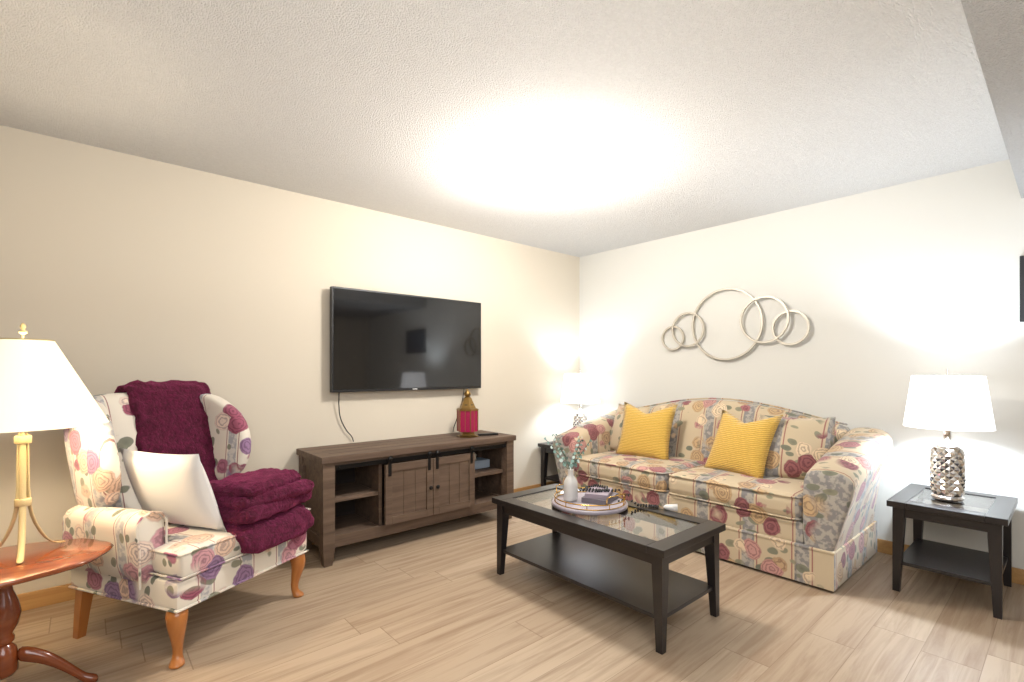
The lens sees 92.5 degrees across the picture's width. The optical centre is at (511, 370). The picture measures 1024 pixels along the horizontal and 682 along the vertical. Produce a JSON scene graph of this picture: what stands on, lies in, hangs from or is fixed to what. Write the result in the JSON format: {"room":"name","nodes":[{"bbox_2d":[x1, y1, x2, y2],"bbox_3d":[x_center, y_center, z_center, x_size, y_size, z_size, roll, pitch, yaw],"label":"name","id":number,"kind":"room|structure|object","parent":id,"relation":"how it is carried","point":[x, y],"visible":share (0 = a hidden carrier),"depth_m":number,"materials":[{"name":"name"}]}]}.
{"room":"living room","nodes":[
{"label":"living room","id":0,"kind":"room"},
{"bbox_2d":[0,125,578,594],"bbox_3d":[-1.441,0.000,3.295,5.800,2.350,0.100,0,0,-41],"label":"wall","id":1,"kind":"structure","parent":0,"point":[118,269],"depth_m":3.04,"materials":[{"name":"beige paint"}]},
{"bbox_2d":[17,481,559,610],"bbox_3d":[-1.409,1.133,3.247,5.586,0.085,0.014,0,0,-41],"label":"baseboard","id":2,"kind":"structure","parent":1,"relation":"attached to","point":[44,597],"depth_m":2.45,"materials":[{"name":"brown wood"}]},
{"bbox_2d":[330,286,480,392],"bbox_3d":[-0.764,-0.210,3.767,1.275,0.724,0.074,0,0,-41],"label":"tv","id":3,"kind":"object","parent":1,"relation":"attached to","point":[383,341],"visible":0.98,"depth_m":3.66,"materials":[{"name":"black plastic"}]},
{"bbox_2d":[338,389,463,441],"bbox_3d":[-0.806,0.326,3.742,1.062,0.364,0.036,0,0,-41],"label":"cord","id":4,"kind":"object","parent":3,"relation":"attached to","point":[351,435],"visible":0.77,"depth_m":3.44,"materials":[{"name":"black plastic"}]},
{"bbox_2d":[0,0,1008,256],"bbox_3d":[0.301,-1.225,1.298,5.800,0.100,5.400,0,0,-41],"label":"ceiling","id":5,"kind":"structure","parent":0,"point":[650,120],"depth_m":2.13,"materials":[{"name":"white paint"}]},
{"bbox_2d":[0,509,1023,681],"bbox_3d":[0.301,1.225,1.298,5.800,0.100,5.400,0,0,-41],"label":"floor","id":6,"kind":"structure","parent":0,"point":[444,601],"depth_m":2.23,"materials":[{"name":"beige wood"}]},
{"bbox_2d":[0,538,113,681],"bbox_3d":[-1.787,0.924,1.722,0.603,0.498,0.474,0,0,-41],"label":"side table","id":7,"kind":"object","parent":6,"relation":"on","point":[45,559],"visible":0.98,"depth_m":1.73,"materials":[{"name":"brown wood"}]},
{"bbox_2d":[0,323,108,563],"bbox_3d":[-1.795,0.248,1.798,0.490,0.846,0.490,0,0,-41],"label":"lamp","id":8,"kind":"object","parent":7,"relation":"on","point":[42,386],"visible":1,"depth_m":1.74,"materials":[{"name":"white fabric"}]},
{"bbox_2d":[62,380,313,668],"bbox_3d":[-1.539,0.611,2.363,0.910,1.128,0.797,0,0,20],"label":"wingback chair","id":9,"kind":"object","parent":6,"relation":"on","point":[179,510],"visible":0.98,"depth_m":2.13,"materials":[{"name":"multicoloured fabric"}]},
{"bbox_2d":[296,430,515,567],"bbox_3d":[-0.685,0.845,3.546,1.530,0.661,0.485,0,0,-41],"label":"tv console","id":10,"kind":"object","parent":6,"relation":"on","point":[364,491],"visible":0.9,"depth_m":3.32,"materials":[{"name":"brown wood"}]},
{"bbox_2d":[457,389,478,437],"bbox_3d":[-0.346,0.328,3.812,0.152,0.372,0.176,0,0,39],"label":"lantern","id":11,"kind":"object","parent":10,"relation":"on","point":[467,418],"visible":1,"depth_m":3.76,"materials":[{"name":"pink glass"}]},
{"bbox_2d":[478,432,497,435],"bbox_3d":[-0.189,0.506,3.883,0.160,0.016,0.042,0,0,-21],"label":"remote","id":12,"kind":"object","parent":10,"relation":"on","point":[484,434],"visible":1,"depth_m":3.86,"materials":[{"name":"black plastic"}]},
{"bbox_2d":[538,441,559,486],"bbox_3d":[0.621,0.935,4.689,0.600,0.480,0.460,0,0,-41],"label":"end table","id":13,"kind":"object","parent":6,"relation":"on","point":[546,449],"visible":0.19,"depth_m":4.64,"materials":[{"name":"black wood"}]},
{"bbox_2d":[561,370,599,426],"bbox_3d":[0.653,0.344,4.697,0.376,0.700,0.376,0,0,-41],"label":"lamp","id":14,"kind":"object","parent":13,"relation":"on","point":[580,389],"visible":0.67,"depth_m":4.56,"materials":[{"name":"white fabric"}]},
{"bbox_2d":[492,483,725,654],"bbox_3d":[0.453,0.955,2.591,0.540,0.440,1.120,0,0,-41],"label":"coffee table","id":15,"kind":"object","parent":6,"relation":"on","point":[629,554],"visible":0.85,"depth_m":2.38,"materials":[{"name":"black wood"}]},
{"bbox_2d":[544,434,677,515],"bbox_3d":[0.500,0.554,2.649,0.486,0.374,0.623,0,0,-41],"label":"decorative tray","id":16,"kind":"object","parent":15,"relation":"on","point":[594,500],"visible":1,"depth_m":2.63,"materials":[{"name":"stone"}]},
{"bbox_2d":[553,398,892,591],"bbox_3d":[1.360,0.695,3.588,0.874,0.960,2.212,0,0,-41],"label":"sofa","id":17,"kind":"object","parent":6,"relation":"on","point":[789,494],"visible":0.92,"depth_m":3.09,"materials":[{"name":"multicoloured fabric"}]},
{"bbox_2d":[886,483,1017,619],"bbox_3d":[2.381,0.935,2.648,0.600,0.480,0.460,0,0,-41],"label":"end table","id":18,"kind":"object","parent":6,"relation":"on","point":[991,515],"visible":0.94,"depth_m":2.58,"materials":[{"name":"black wood"}]},
{"bbox_2d":[903,369,995,501],"bbox_3d":[2.357,0.344,2.653,0.376,0.700,0.376,0,0,-41],"label":"lamp","id":19,"kind":"object","parent":18,"relation":"on","point":[947,404],"visible":1,"depth_m":2.58,"materials":[{"name":"white fabric"}]},
{"bbox_2d":[579,159,1023,568],"bbox_3d":[2.482,0.000,3.134,0.100,2.350,5.300,0,0,-41],"label":"wall","id":20,"kind":"structure","parent":0,"point":[889,292],"depth_m":3.28,"materials":[{"name":"white paint"}]},
{"bbox_2d":[661,288,810,359],"bbox_3d":[1.715,-0.368,3.896,0.051,0.574,1.176,0,0,-41],"label":"artwork","id":21,"kind":"object","parent":20,"relation":"attached to","point":[695,314],"visible":0.98,"depth_m":3.78,"materials":[{"name":"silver metal"}]},
{"bbox_2d":[877,538,1023,584],"bbox_3d":[2.406,1.133,3.134,0.014,0.085,5.200,0,0,-41],"label":"baseboard","id":22,"kind":"structure","parent":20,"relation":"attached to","point":[884,546],"depth_m":3.07,"materials":[{"name":"brown wood"}]},
{"bbox_2d":[1020,256,1023,321],"bbox_3d":[2.969,-0.445,2.474,0.030,0.360,0.565,0,0,-41],"label":"picture frame","id":23,"kind":"object","parent":20,"relation":"attached to","point":[1021,288],"visible":0.96,"depth_m":2.67,"materials":[{"name":"black"}]},
{"bbox_2d":[961,0,1023,197],"bbox_3d":[1.350,-1.060,0.096,5.600,0.230,2.010,0,0,-41],"label":"ceiling","id":24,"kind":"structure","parent":0,"point":[996,27],"depth_m":1.50,"materials":[{"name":"white paint"}]}
]}

